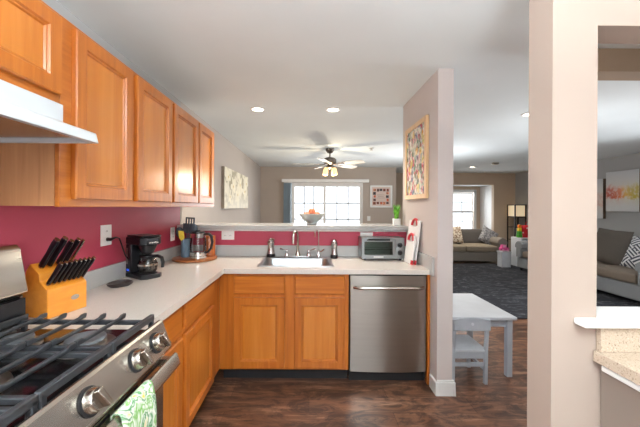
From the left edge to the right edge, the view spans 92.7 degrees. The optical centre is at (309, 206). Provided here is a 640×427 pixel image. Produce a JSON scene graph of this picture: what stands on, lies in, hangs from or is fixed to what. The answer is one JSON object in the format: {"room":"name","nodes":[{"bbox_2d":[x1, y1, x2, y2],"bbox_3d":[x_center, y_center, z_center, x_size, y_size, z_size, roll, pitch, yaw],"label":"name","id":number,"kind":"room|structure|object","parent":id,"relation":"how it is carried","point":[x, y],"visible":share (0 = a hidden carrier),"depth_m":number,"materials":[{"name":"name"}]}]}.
{"room":"kitchen","nodes":[
{"label":"kitchen","id":0,"kind":"room"},
{"bbox_2d":[0,0,260,274],"bbox_3d":[-1.351,0.173,2.675,0.120,2.440,10.750,0,0,0],"label":"wall","id":1,"kind":"structure","parent":0,"point":[33,229],"depth_m":2.02,"materials":[{"name":"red paint"}]},
{"bbox_2d":[0,0,61,102],"bbox_3d":[-1.115,-0.571,0.789,0.342,0.350,0.778,0,0,0],"label":"upper cabinet","id":2,"kind":"object","parent":1,"relation":"attached to","point":[30,30],"visible":0.76,"depth_m":1.04,"materials":[{"name":"brown wood"}]},
{"bbox_2d":[0,79,97,143],"bbox_3d":[-1.051,-0.320,0.794,0.472,0.149,0.774,0,0,0],"label":"range hood","id":3,"kind":"object","parent":2,"relation":"attached to","point":[26,116],"visible":1,"depth_m":1.03,"materials":[{"name":"white metal"}]},
{"bbox_2d":[0,15,172,206],"bbox_3d":[-1.116,-0.373,1.647,0.342,0.745,0.935,0,0,0],"label":"upper cabinet","id":4,"kind":"object","parent":1,"relation":"attached to","point":[130,164],"visible":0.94,"depth_m":1.39,"materials":[{"name":"brown wood"}]},
{"bbox_2d":[100,225,111,245],"bbox_3d":[-1.286,0.178,1.925,0.009,0.130,0.100,0,0,0],"label":"wall outlet","id":5,"kind":"object","parent":1,"relation":"attached to","point":[105,230],"visible":0.99,"depth_m":1.91,"materials":[{"name":"white plastic"}]},
{"bbox_2d":[170,227,174,240],"bbox_3d":[-1.286,0.253,2.860,0.009,0.125,0.080,0,0,0],"label":"wall outlet","id":6,"kind":"object","parent":1,"relation":"attached to","point":[172,231],"visible":1,"depth_m":2.85,"materials":[{"name":"white plastic"}]},
{"bbox_2d":[170,100,213,206],"bbox_3d":[-1.116,-0.373,2.598,0.342,0.745,0.964,0,0,0],"label":"upper cabinet","id":7,"kind":"object","parent":1,"relation":"attached to","point":[192,142],"visible":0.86,"depth_m":2.46,"materials":[{"name":"brown wood"}]},
{"bbox_2d":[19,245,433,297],"bbox_3d":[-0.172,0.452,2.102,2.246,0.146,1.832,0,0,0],"label":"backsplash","id":8,"kind":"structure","parent":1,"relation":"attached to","point":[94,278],"depth_m":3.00,"materials":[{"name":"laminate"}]},
{"bbox_2d":[221,166,247,208],"bbox_3d":[-1.262,-0.284,5.265,0.050,0.615,1.670,0,0,0],"label":"canvas painting","id":9,"kind":"object","parent":1,"relation":"attached to","point":[234,185],"visible":1,"depth_m":4.94,"materials":[{"name":"beige fabric"}]},
{"bbox_2d":[179,231,405,334],"bbox_3d":[-0.172,0.819,3.079,2.245,1.160,0.122,0,0,0],"label":"wall","id":10,"kind":"structure","parent":0,"point":[240,237],"depth_m":3.02,"materials":[{"name":"crimson red paint"}]},
{"bbox_2d":[222,231,233,239],"bbox_3d":[-0.811,0.281,3.014,0.125,0.085,0.009,0,0,0],"label":"wall outlet","id":11,"kind":"object","parent":10,"relation":"attached to","point":[226,235],"visible":1,"depth_m":3.01,"materials":[{"name":"white plastic"}]},
{"bbox_2d":[177,223,407,231],"bbox_3d":[-0.169,0.209,3.165,2.241,0.060,0.430,0,0,0],"label":"bar ledge","id":12,"kind":"object","parent":10,"relation":"on","point":[333,227],"visible":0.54,"depth_m":2.95,"materials":[{"name":"laminate"}]},
{"bbox_2d":[299,213,324,224],"bbox_3d":[0.019,0.125,3.170,0.274,0.110,0.274,0,0,0],"label":"fruit bowl","id":13,"kind":"object","parent":12,"relation":"on","point":[311,219],"visible":0.96,"depth_m":3.09,"materials":[{"name":"white ceramic"}]},
{"bbox_2d":[308,208,314,213],"bbox_3d":[0.020,0.048,3.165,0.074,0.066,0.073,0,0,0],"label":"peach","id":14,"kind":"object","parent":13,"relation":"in","point":[311,210],"visible":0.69,"depth_m":3.14,"materials":[{"name":"orange food"}]},
{"bbox_2d":[392,204,400,224],"bbox_3d":[0.884,0.076,3.103,0.100,0.217,0.096,0,0,0],"label":"potted plant","id":15,"kind":"object","parent":12,"relation":"on","point":[396,221],"visible":0.99,"depth_m":3.08,"materials":[{"name":"green plant"}]},
{"bbox_2d":[360,232,372,235],"bbox_3d":[0.558,0.291,3.014,0.125,0.080,0.009,0,0,0],"label":"wall outlet","id":16,"kind":"object","parent":10,"relation":"attached to","point":[361,233],"visible":0.44,"depth_m":3.01,"materials":[{"name":"white plastic"}]},
{"bbox_2d":[260,167,395,223],"bbox_3d":[0.472,0.182,7.990,3.526,2.440,0.120,0,0,0],"label":"wall","id":17,"kind":"structure","parent":0,"point":[272,186],"depth_m":7.93,"materials":[{"name":"beige paint"}]},
{"bbox_2d":[283,182,291,222],"bbox_3d":[-0.572,0.365,7.870,0.220,2.004,0.084,0,0,0],"label":"vertical blinds","id":18,"kind":"object","parent":17,"relation":"attached to","point":[287,212],"visible":0.67,"depth_m":7.85,"materials":[{"name":"fabric"}]},
{"bbox_2d":[282,179,368,182],"bbox_3d":[0.394,-0.673,7.860,2.240,0.080,0.120,0,0,0],"label":"valance","id":19,"kind":"object","parent":17,"relation":"attached to","point":[283,180],"visible":1,"depth_m":7.80,"materials":[{"name":"white paint"}]},
{"bbox_2d":[292,183,362,223],"bbox_3d":[0.438,0.389,7.975,1.866,2.033,0.110,0,0,0],"label":"door","id":20,"kind":"structure","parent":17,"relation":"in","point":[324,185],"depth_m":7.95,"materials":[{"name":"white paint"}]},
{"bbox_2d":[370,185,391,207],"bbox_3d":[1.847,-0.273,7.915,0.576,0.575,0.029,0,0,0],"label":"photo frame","id":21,"kind":"object","parent":17,"relation":"attached to","point":[380,195],"visible":1,"depth_m":7.92,"materials":[{"name":"white paint"}]},
{"bbox_2d":[57,0,639,172],"bbox_3d":[2.456,-1.087,3.250,7.900,0.120,12.100,0,0,0],"label":"ceiling","id":22,"kind":"structure","parent":0,"point":[295,60],"depth_m":2.30,"materials":[{"name":"white paint"}]},
{"bbox_2d":[251,107,264,111],"bbox_3d":[-0.555,-1.037,3.240,0.153,0.009,0.153,0,0,0],"label":"recessed light","id":23,"kind":"object","parent":22,"relation":"in","point":[257,109],"visible":1,"depth_m":3.25,"materials":[{"name":"white paint"}]},
{"bbox_2d":[293,148,364,175],"bbox_3d":[0.308,-0.800,5.434,1.237,0.476,1.277,0,0,0],"label":"ceiling fan","id":24,"kind":"object","parent":22,"relation":"hanging from","point":[329,162],"visible":1,"depth_m":5.35,"materials":[{"name":"grey metal"}]},
{"bbox_2d":[326,107,339,111],"bbox_3d":[0.245,-1.033,3.240,0.153,0.009,0.153,0,0,0],"label":"recessed light","id":25,"kind":"object","parent":22,"relation":"in","point":[330,109],"visible":1,"depth_m":3.24,"materials":[{"name":"white paint"}]},
{"bbox_2d":[189,261,526,426],"bbox_3d":[2.442,1.473,3.750,7.900,0.120,13.100,0,0,0],"label":"floor","id":26,"kind":"structure","parent":0,"point":[229,402],"depth_m":2.21,"materials":[{"name":"wood"}]},
{"bbox_2d":[0,244,179,426],"bbox_3d":[-0.886,0.755,0.794,0.776,1.220,0.768,0,0,0],"label":"gas range","id":27,"kind":"object","parent":26,"relation":"on","point":[59,376],"visible":0.99,"depth_m":0.91,"materials":[{"name":"silver metal"}]},
{"bbox_2d":[0,329,143,426],"bbox_3d":[-0.932,0.494,0.794,0.682,0.061,0.768,0,0,0],"label":"cooktop","id":28,"kind":"object","parent":27,"relation":"in","point":[38,379],"depth_m":0.89,"materials":[{"name":"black metal"}]},
{"bbox_2d":[110,380,156,426],"bbox_3d":[-0.507,0.728,0.890,0.051,0.358,0.162,0,0,0],"label":"dish towel","id":29,"kind":"object","parent":27,"relation":"hanging from","point":[140,409],"visible":0.98,"depth_m":0.90,"materials":[{"name":"green fabric"}]},
{"bbox_2d":[163,306,182,426],"bbox_3d":[-0.995,0.957,1.445,0.596,0.875,0.510,0,0,0],"label":"base cabinet","id":30,"kind":"object","parent":26,"relation":"on","point":[173,387],"visible":0.19,"depth_m":1.59,"materials":[{"name":"brown wood"}]},
{"bbox_2d":[181,277,219,426],"bbox_3d":[-0.995,0.957,2.063,0.596,0.875,0.724,0,0,0],"label":"base cabinet","id":31,"kind":"object","parent":26,"relation":"on","point":[200,314],"visible":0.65,"depth_m":1.95,"materials":[{"name":"brown wood"}]},
{"bbox_2d":[219,274,348,377],"bbox_3d":[-0.206,0.961,2.708,1.027,0.875,0.614,0,0,0],"label":"base cabinet","id":32,"kind":"object","parent":26,"relation":"on","point":[272,325],"visible":0.84,"depth_m":2.42,"materials":[{"name":"brown wood"}]},
{"bbox_2d":[19,245,433,329],"bbox_3d":[-0.172,0.452,2.102,2.246,0.146,1.832,0,0,0],"label":"countertop","id":33,"kind":"structure","parent":32,"relation":"on","point":[179,283],"depth_m":2.22,"materials":[{"name":"stone"}]},
{"bbox_2d":[23,260,86,318],"bbox_3d":[-1.170,0.364,1.401,0.160,0.230,0.176,0,0,14],"label":"knife block","id":34,"kind":"object","parent":33,"relation":"on","point":[55,300],"visible":0.7,"depth_m":1.33,"materials":[{"name":"brown wood"}]},
{"bbox_2d":[38,237,60,268],"bbox_3d":[-1.132,0.201,1.323,0.116,0.141,0.022,0,0,14],"label":"kitchen knife","id":35,"kind":"object","parent":34,"relation":"on","point":[54,244],"visible":1,"depth_m":1.32,"materials":[{"name":"black plastic"}]},
{"bbox_2d":[46,261,63,285],"bbox_3d":[-1.092,0.285,1.304,0.091,0.109,0.015,0,0,14],"label":"steak knife","id":36,"kind":"object","parent":34,"relation":"in","point":[60,264],"visible":1,"depth_m":1.30,"materials":[{"name":"black plastic"}]},
{"bbox_2d":[46,236,67,267],"bbox_3d":[-1.123,0.199,1.354,0.120,0.145,0.022,0,0,14],"label":"kitchen knife","id":37,"kind":"object","parent":34,"relation":"on","point":[64,239],"visible":0.84,"depth_m":1.35,"materials":[{"name":"black plastic"}]},
{"bbox_2d":[51,260,68,284],"bbox_3d":[-1.087,0.285,1.325,0.091,0.109,0.015,0,0,14],"label":"steak knife","id":38,"kind":"object","parent":34,"relation":"in","point":[65,264],"visible":0.84,"depth_m":1.32,"materials":[{"name":"black plastic"}]},
{"bbox_2d":[55,239,73,264],"bbox_3d":[-1.119,0.207,1.393,0.104,0.127,0.019,0,0,14],"label":"kitchen knife","id":39,"kind":"object","parent":34,"relation":"on","point":[69,244],"visible":0.83,"depth_m":1.39,"materials":[{"name":"black plastic"}]},
{"bbox_2d":[57,260,72,283],"bbox_3d":[-1.081,0.285,1.346,0.091,0.109,0.015,0,0,14],"label":"steak knife","id":40,"kind":"object","parent":34,"relation":"in","point":[70,263],"visible":0.86,"depth_m":1.34,"materials":[{"name":"black plastic"}]},
{"bbox_2d":[62,259,77,281],"bbox_3d":[-1.076,0.285,1.366,0.091,0.109,0.015,0,0,14],"label":"steak knife","id":41,"kind":"object","parent":34,"relation":"in","point":[75,261],"visible":0.83,"depth_m":1.36,"materials":[{"name":"black plastic"}]},
{"bbox_2d":[63,237,80,262],"bbox_3d":[-1.111,0.205,1.420,0.106,0.130,0.018,0,0,14],"label":"kitchen knife","id":42,"kind":"object","parent":34,"relation":"on","point":[77,241],"visible":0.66,"depth_m":1.41,"materials":[{"name":"black plastic"}]},
{"bbox_2d":[67,258,82,280],"bbox_3d":[-1.071,0.285,1.387,0.091,0.109,0.015,0,0,14],"label":"steak knife","id":43,"kind":"object","parent":34,"relation":"in","point":[80,260],"visible":0.82,"depth_m":1.38,"materials":[{"name":"black plastic"}]},
{"bbox_2d":[68,239,84,261],"bbox_3d":[-1.107,0.209,1.447,0.096,0.119,0.014,0,0,14],"label":"sharpening steel","id":44,"kind":"object","parent":34,"relation":"on","point":[82,241],"visible":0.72,"depth_m":1.44,"materials":[{"name":"silver metal"}]},
{"bbox_2d":[71,257,86,279],"bbox_3d":[-1.066,0.285,1.408,0.091,0.109,0.015,0,0,14],"label":"steak knife","id":45,"kind":"object","parent":34,"relation":"in","point":[84,258],"visible":0.84,"depth_m":1.40,"materials":[{"name":"black plastic"}]},
{"bbox_2d":[76,257,91,278],"bbox_3d":[-1.061,0.286,1.429,0.091,0.109,0.015,0,0,14],"label":"steak knife","id":46,"kind":"object","parent":34,"relation":"in","point":[88,258],"visible":0.81,"depth_m":1.42,"materials":[{"name":"black plastic"}]},
{"bbox_2d":[80,256,95,277],"bbox_3d":[-1.056,0.286,1.450,0.091,0.109,0.015,0,0,14],"label":"steak knife","id":47,"kind":"object","parent":34,"relation":"in","point":[93,257],"visible":0.82,"depth_m":1.44,"materials":[{"name":"black plastic"}]},
{"bbox_2d":[106,279,132,287],"bbox_3d":[-1.156,0.467,1.851,0.100,0.029,0.142,0,0,41],"label":"spoon rest","id":48,"kind":"object","parent":33,"relation":"on","point":[126,282],"visible":1,"depth_m":1.84,"materials":[{"name":"grey metal"}]},
{"bbox_2d":[106,233,161,279],"bbox_3d":[-1.179,0.334,2.032,0.210,0.290,0.310,0,0,32],"label":"coffee maker","id":49,"kind":"object","parent":33,"relation":"on","point":[137,245],"visible":0.98,"depth_m":2.06,"materials":[{"name":"black plastic"}]},
{"bbox_2d":[137,254,164,271],"bbox_3d":[-1.076,0.382,2.075,0.192,0.125,0.127,0,0,12],"label":"coffee carafe","id":50,"kind":"object","parent":49,"relation":"on","point":[145,256],"visible":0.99,"depth_m":2.06,"materials":[{"name":"clear glass"}]},
{"bbox_2d":[172,255,216,262],"bbox_3d":[-1.052,0.469,2.790,0.390,0.022,0.390,0,0,0],"label":"serving board","id":51,"kind":"object","parent":33,"relation":"on","point":[179,259],"visible":0.53,"depth_m":2.66,"materials":[{"name":"brown wood"}]},
{"bbox_2d":[181,238,192,257],"bbox_3d":[-1.132,0.373,2.800,0.100,0.168,0.099,0,0,0],"label":"utensil crock","id":52,"kind":"object","parent":51,"relation":"on","point":[185,246],"visible":0.66,"depth_m":2.75,"materials":[{"name":"blue ceramic"}]},
{"bbox_2d":[175,227,183,237],"bbox_3d":[-1.197,0.314,2.818,0.101,0.255,0.023,0,0,5],"label":"serving spoon","id":53,"kind":"object","parent":52,"relation":"in","point":[178,228],"visible":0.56,"depth_m":2.81,"materials":[{"name":"black plastic"}]},
{"bbox_2d":[178,231,184,242],"bbox_3d":[-1.159,0.327,2.759,0.051,0.229,0.046,0,0,-12],"label":"spatula","id":54,"kind":"object","parent":52,"relation":"in","point":[181,233],"visible":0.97,"depth_m":2.74,"materials":[{"name":"yellow plastic"}]},
{"bbox_2d":[183,223,189,238],"bbox_3d":[-1.141,0.295,2.828,0.078,0.291,0.023,0,0,-5],"label":"solid turner","id":55,"kind":"object","parent":52,"relation":"in","point":[186,230],"visible":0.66,"depth_m":2.83,"materials":[{"name":"black plastic"}]},
{"bbox_2d":[185,217,194,238],"bbox_3d":[-1.109,0.267,2.815,0.090,0.348,0.016,0,0,0],"label":"slotted turner","id":56,"kind":"object","parent":52,"relation":"in","point":[188,218],"visible":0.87,"depth_m":2.82,"materials":[{"name":"black plastic"}]},
{"bbox_2d":[188,224,197,232],"bbox_3d":[-1.075,0.297,2.800,0.086,0.289,0.025,0,0,0],"label":"serving spoon","id":57,"kind":"object","parent":52,"relation":"in","point":[193,227],"visible":0.59,"depth_m":2.79,"materials":[{"name":"black plastic"}]},
{"bbox_2d":[189,230,213,258],"bbox_3d":[-0.966,0.331,2.735,0.228,0.253,0.155,0,0,0],"label":"press","id":58,"kind":"object","parent":51,"relation":"on","point":[197,254],"visible":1,"depth_m":2.69,"materials":[{"name":"silver metal"}]},
{"bbox_2d":[203,235,215,256],"bbox_3d":[-0.947,0.361,2.870,0.112,0.194,0.112,0,0,0],"label":"canister","id":59,"kind":"object","parent":51,"relation":"on","point":[212,252],"visible":0.56,"depth_m":2.82,"materials":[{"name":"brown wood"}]},
{"bbox_2d":[257,256,333,266],"bbox_3d":[-0.118,0.567,2.717,0.630,0.176,0.510,0,0,0],"label":"sink","id":60,"kind":"object","parent":33,"relation":"in","point":[277,261],"visible":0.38,"depth_m":2.88,"materials":[{"name":"metal"}]},
{"bbox_2d":[267,238,274,256],"bbox_3d":[-0.377,0.390,2.950,0.085,0.187,0.082,0,0,0],"label":"soap dispenser","id":61,"kind":"object","parent":60,"relation":"on","point":[271,251],"visible":0.99,"depth_m":2.92,"materials":[{"name":"silver metal"}]},
{"bbox_2d":[280,231,315,256],"bbox_3d":[-0.117,0.351,2.903,0.344,0.256,0.106,0,0,0],"label":"faucet","id":62,"kind":"object","parent":33,"relation":"on","point":[297,254],"visible":1,"depth_m":2.91,"materials":[{"name":"silver metal"}]},
{"bbox_2d":[314,230,324,256],"bbox_3d":[0.088,0.350,2.926,0.107,0.261,0.050,0,0,-13],"label":"tap","id":63,"kind":"object","parent":33,"relation":"on","point":[318,252],"visible":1,"depth_m":2.92,"materials":[{"name":"silver metal"}]},
{"bbox_2d":[330,239,337,258],"bbox_3d":[0.230,0.396,2.900,0.071,0.182,0.070,0,0,0],"label":"soap dispenser","id":64,"kind":"object","parent":33,"relation":"on","point":[334,255],"visible":0.99,"depth_m":2.88,"materials":[{"name":"silver metal"}]},
{"bbox_2d":[358,236,403,259],"bbox_3d":[0.670,0.386,2.870,0.392,0.205,0.233,0,0,0],"label":"toaster oven","id":65,"kind":"object","parent":33,"relation":"on","point":[370,247],"visible":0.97,"depth_m":2.80,"materials":[{"name":"silver metal"}]},
{"bbox_2d":[404,233,415,264],"bbox_3d":[0.875,0.358,2.663,0.050,0.266,0.154,0,0,-7],"label":"cutting board","id":66,"kind":"object","parent":33,"relation":"on","point":[410,246],"visible":1,"depth_m":2.65,"materials":[{"name":"white plastic"}]},
{"bbox_2d":[408,218,420,264],"bbox_3d":[0.908,0.293,2.689,0.066,0.394,0.204,0,0,-8],"label":"cutting board","id":67,"kind":"object","parent":33,"relation":"on","point":[412,229],"visible":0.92,"depth_m":2.62,"materials":[{"name":"white plastic"}]},
{"bbox_2d":[348,274,426,379],"bbox_3d":[0.619,0.967,2.670,0.612,0.872,0.660,0,0,0],"label":"dishwasher","id":68,"kind":"object","parent":26,"relation":"on","point":[387,313],"visible":0.98,"depth_m":2.40,"materials":[{"name":"silver metal"}]},
{"bbox_2d":[425,275,429,384],"bbox_3d":[0.939,0.967,2.430,0.020,0.875,0.040,0,0,0],"label":"filler panel","id":69,"kind":"object","parent":26,"relation":"on","point":[427,373],"visible":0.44,"depth_m":2.41,"materials":[{"name":"brown wood"}]},
{"bbox_2d":[452,317,490,384],"bbox_3d":[1.267,1.134,2.547,0.285,0.545,0.346,0,0,0],"label":"chair","id":70,"kind":"object","parent":26,"relation":"on","point":[463,345],"visible":0.74,"depth_m":2.42,"materials":[{"name":"white wood"}]},
{"bbox_2d":[453,229,506,260],"bbox_3d":[3.925,1.007,8.080,2.026,0.828,0.920,0,0,0],"label":"sofa","id":71,"kind":"object","parent":26,"relation":"on","point":[472,249],"visible":0.45,"depth_m":7.65,"materials":[{"name":"beige fabric"}]},
{"bbox_2d":[453,226,463,242],"bbox_3d":[3.849,0.733,8.149,0.460,0.438,0.230,0,0,-6],"label":"throw pillow","id":72,"kind":"object","parent":71,"relation":"on","point":[457,234],"visible":0.57,"depth_m":8.07,"materials":[{"name":"beige fabric"}]},
{"bbox_2d":[453,243,465,251],"bbox_3d":[3.530,1.038,7.940,0.782,0.177,0.640,0,0,0],"label":"seat cushion","id":73,"kind":"object","parent":71,"relation":"on","point":[456,247],"depth_m":7.63,"materials":[{"name":"beige fabric"}]},
{"bbox_2d":[457,229,484,243],"bbox_3d":[4.321,0.798,8.274,0.778,0.406,0.244,0,0,0],"label":"cushion","id":74,"kind":"object","parent":71,"relation":"on","point":[469,235],"depth_m":8.18,"materials":[{"name":"fabric"}]},
{"bbox_2d":[458,243,497,251],"bbox_3d":[4.320,1.042,7.940,0.782,0.177,0.640,0,0,0],"label":"seat cushion","id":75,"kind":"object","parent":71,"relation":"on","point":[469,247],"depth_m":7.63,"materials":[{"name":"beige fabric"}]},
{"bbox_2d":[478,225,498,244],"bbox_3d":[4.729,0.780,8.082,0.597,0.584,0.223,0,0,4],"label":"throw pillow","id":76,"kind":"object","parent":71,"relation":"on","point":[486,234],"visible":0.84,"depth_m":8.02,"materials":[{"name":"grey fabric"}]},
{"bbox_2d":[453,293,516,376],"bbox_3d":[1.409,1.156,2.850,0.580,0.503,0.700,0,0,0],"label":"table","id":77,"kind":"object","parent":26,"relation":"on","point":[464,304],"visible":0.35,"depth_m":2.57,"materials":[{"name":"white wood"}]},
{"bbox_2d":[507,205,526,251],"bbox_3d":[5.957,0.681,8.800,0.328,1.500,0.348,0,0,0],"label":"floor lamp","id":78,"kind":"object","parent":26,"relation":"on","point":[515,211],"visible":0.59,"depth_m":8.65,"materials":[{"name":"black wood"}]},
{"bbox_2d":[453,263,639,318],"bbox_3d":[3.833,1.414,5.725,3.880,0.011,3.750,0,0,0],"label":"area rug","id":79,"kind":"object","parent":26,"relation":"on","point":[506,288],"visible":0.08,"depth_m":5.31,"materials":[{"name":"grey carpet"}]},
{"bbox_2d":[497,251,511,266],"bbox_3d":[4.594,1.229,7.220,0.236,0.365,0.200,0,0,0],"label":"storage bin","id":80,"kind":"object","parent":79,"relation":"on","point":[503,258],"visible":0.98,"depth_m":7.13,"materials":[{"name":"white plastic"}]},
{"bbox_2d":[499,244,508,251],"bbox_3d":[4.595,0.968,7.220,0.200,0.154,0.128,0,0,0],"label":"toy car","id":81,"kind":"object","parent":80,"relation":"on","point":[503,248],"visible":1,"depth_m":7.17,"materials":[{"name":"pink plastic"}]},
{"bbox_2d":[511,237,527,266],"bbox_3d":[5.152,1.071,7.296,0.454,0.688,0.376,0,0,0],"label":"side table","id":82,"kind":"object","parent":79,"relation":"on","point":[514,240],"visible":0.24,"depth_m":7.35,"materials":[{"name":"white plastic"}]},
{"bbox_2d":[516,225,521,237],"bbox_3d":[4.977,0.574,7.250,0.090,0.304,0.090,0,0,0],"label":"stacking toy","id":83,"kind":"object","parent":82,"relation":"on","point":[519,227],"visible":1,"depth_m":7.22,"materials":[{"name":"plastic"}]},
{"bbox_2d":[522,222,527,237],"bbox_3d":[5.172,0.537,7.298,0.290,0.378,0.124,0,0,0],"label":"gift bag","id":84,"kind":"object","parent":82,"relation":"on","point":[524,227],"visible":0.5,"depth_m":7.24,"materials":[{"name":"red paper"}]},
{"bbox_2d":[515,241,639,301],"bbox_3d":[5.155,1.000,5.550,0.980,0.828,2.806,0,0,0],"label":"sofa","id":85,"kind":"object","parent":79,"relation":"on","point":[623,281],"visible":0.23,"depth_m":4.72,"materials":[{"name":"grey fabric"}]},
{"bbox_2d":[522,251,527,257],"bbox_3d":[5.015,1.033,6.337,0.700,0.177,0.779,0,0,0],"label":"seat cushion","id":86,"kind":"object","parent":85,"relation":"on","point":[524,253],"depth_m":6.64,"materials":[{"name":"beige fabric"}]},
{"bbox_2d":[597,261,610,264],"bbox_3d":[5.015,1.033,5.550,0.700,0.177,0.779,0,0,0],"label":"seat cushion","id":87,"kind":"object","parent":85,"relation":"on","point":[598,263],"depth_m":5.22,"materials":[{"name":"beige fabric"}]},
{"bbox_2d":[597,228,633,265],"bbox_3d":[5.097,0.672,5.185,0.270,0.607,0.629,0,0,0],"label":"throw pillow","id":88,"kind":"object","parent":85,"relation":"on","point":[612,245],"visible":0.77,"depth_m":5.06,"materials":[{"name":"fabric"}]},
{"bbox_2d":[597,265,637,283],"bbox_3d":[5.015,1.033,4.763,0.700,0.177,0.779,0,0,0],"label":"seat cushion","id":89,"kind":"object","parent":85,"relation":"on","point":[615,273],"depth_m":4.67,"materials":[{"name":"beige fabric"}]},
{"bbox_2d":[620,235,639,268],"bbox_3d":[4.988,0.722,4.530,0.236,0.560,0.576,0,0,-8],"label":"throw pillow","id":90,"kind":"object","parent":85,"relation":"on","point":[631,258],"visible":0.93,"depth_m":4.63,"materials":[{"name":"fabric"}]},
{"bbox_2d":[600,365,639,426],"bbox_3d":[1.677,0.971,0.773,1.395,0.875,0.546,0,0,0],"label":"base cabinet","id":91,"kind":"object","parent":26,"relation":"on","point":[620,397],"visible":0.8,"depth_m":0.98,"materials":[{"name":"beige paint"}]},
{"bbox_2d":[593,328,639,385],"bbox_3d":[1.683,0.471,0.749,1.420,0.124,0.598,0,0,0],"label":"countertop","id":92,"kind":"structure","parent":91,"relation":"on","point":[617,350],"depth_m":1.03,"materials":[{"name":"stone"}]},
{"bbox_2d":[403,69,453,380],"bbox_3d":[1.012,0.185,2.710,0.115,2.440,0.860,0,0,0],"label":"wall","id":93,"kind":"structure","parent":0,"point":[435,98],"depth_m":2.28,"materials":[{"name":"grey paint"}]},
{"bbox_2d":[405,115,428,199],"bbox_3d":[0.944,-0.408,2.728,0.024,0.675,0.551,0,0,0],"label":"framed collage","id":94,"kind":"object","parent":93,"relation":"attached to","point":[417,135],"visible":1,"depth_m":2.67,"materials":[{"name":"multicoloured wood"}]},
{"bbox_2d":[407,122,423,194],"bbox_3d":[0.949,-0.407,2.728,0.014,0.595,0.465,0,0,0],"label":"artwork","id":95,"kind":"object","parent":94,"relation":"attached to","point":[415,135],"depth_m":2.72,"materials":[{"name":"paper"}]},
{"bbox_2d":[429,374,455,396],"bbox_3d":[1.008,1.348,2.700,0.150,0.115,0.880,0,0,0],"label":"baseboard","id":96,"kind":"structure","parent":93,"relation":"attached to","point":[439,387],"depth_m":2.26,"materials":[{"name":"white paint"}]},
{"bbox_2d":[396,173,514,250],"bbox_3d":[4.192,0.202,9.200,4.154,2.440,0.120,0,0,0],"label":"wall","id":97,"kind":"structure","parent":0,"point":[503,184],"depth_m":9.14,"materials":[{"name":"beige paint"}]},
{"bbox_2d":[453,186,479,228],"bbox_3d":[4.403,0.323,9.630,2.450,2.200,0.740,0,0,0],"label":"wall","id":98,"kind":"structure","parent":0,"point":[454,187],"depth_m":9.89,"materials":[{"name":"beige paint"}]},
{"bbox_2d":[453,190,476,228],"bbox_3d":[4.944,0.146,9.915,0.896,1.420,0.100,0,0,0],"label":"window","id":99,"kind":"structure","parent":98,"relation":"in","point":[461,192],"depth_m":9.90,"materials":[{"name":"white paint"}]},
{"bbox_2d":[453,185,488,186],"bbox_3d":[4.409,-0.722,9.630,2.450,0.110,0.740,0,0,0],"label":"ceiling","id":100,"kind":"structure","parent":0,"point":[453,185],"depth_m":9.44,"materials":[{"name":"white paint"}]},
{"bbox_2d":[480,185,491,228],"bbox_3d":[5.568,0.329,9.575,0.120,2.200,0.628,0,0,0],"label":"wall","id":101,"kind":"structure","parent":0,"point":[485,191],"depth_m":9.57,"materials":[{"name":"white paint"}]},
{"bbox_2d":[515,153,639,237],"bbox_3d":[6.209,0.212,5.152,0.120,2.440,7.975,0,0,0],"label":"wall","id":102,"kind":"structure","parent":0,"point":[615,220],"depth_m":6.20,"materials":[{"name":"grey paint"}]},
{"bbox_2d":[597,179,605,218],"bbox_3d":[6.119,-0.173,6.770,0.062,0.830,0.860,0,0,0],"label":"canvas painting","id":103,"kind":"object","parent":102,"relation":"attached to","point":[601,183],"visible":0.36,"depth_m":6.37,"materials":[{"name":"paint"}]},
{"bbox_2d":[606,169,639,211],"bbox_3d":[6.120,-0.310,5.957,0.062,0.795,0.635,0,0,0],"label":"canvas painting","id":104,"kind":"object","parent":102,"relation":"attached to","point":[622,187],"visible":1,"depth_m":5.92,"materials":[{"name":"fabric"}]},
{"bbox_2d":[527,0,639,426],"bbox_3d":[3.490,0.198,1.107,5.317,2.440,0.115,0,0,0],"label":"wall","id":105,"kind":"structure","parent":0,"point":[564,379],"depth_m":1.05,"materials":[{"name":"beige paint"}]},
{"bbox_2d":[574,306,639,328],"bbox_3d":[1.754,0.393,1.087,1.697,0.030,0.167,0,0,0],"label":"trim","id":106,"kind":"structure","parent":105,"relation":"attached to","point":[614,317],"depth_m":1.04,"materials":[{"name":"white paint"}]},
{"bbox_2d":[596,328,639,351],"bbox_3d":[1.688,0.452,1.039,1.410,0.085,0.018,0,0,0],"label":"backsplash","id":107,"kind":"structure","parent":105,"relation":"attached to","point":[607,339],"depth_m":1.03,"materials":[{"name":"stone"}]},
{"bbox_2d":[598,48,639,80],"bbox_3d":[3.880,-0.945,2.050,4.550,0.150,0.140,0,0,0],"label":"beam","id":108,"kind":"structure","parent":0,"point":[614,64],"depth_m":1.98,"materials":[{"name":"brown paint"}]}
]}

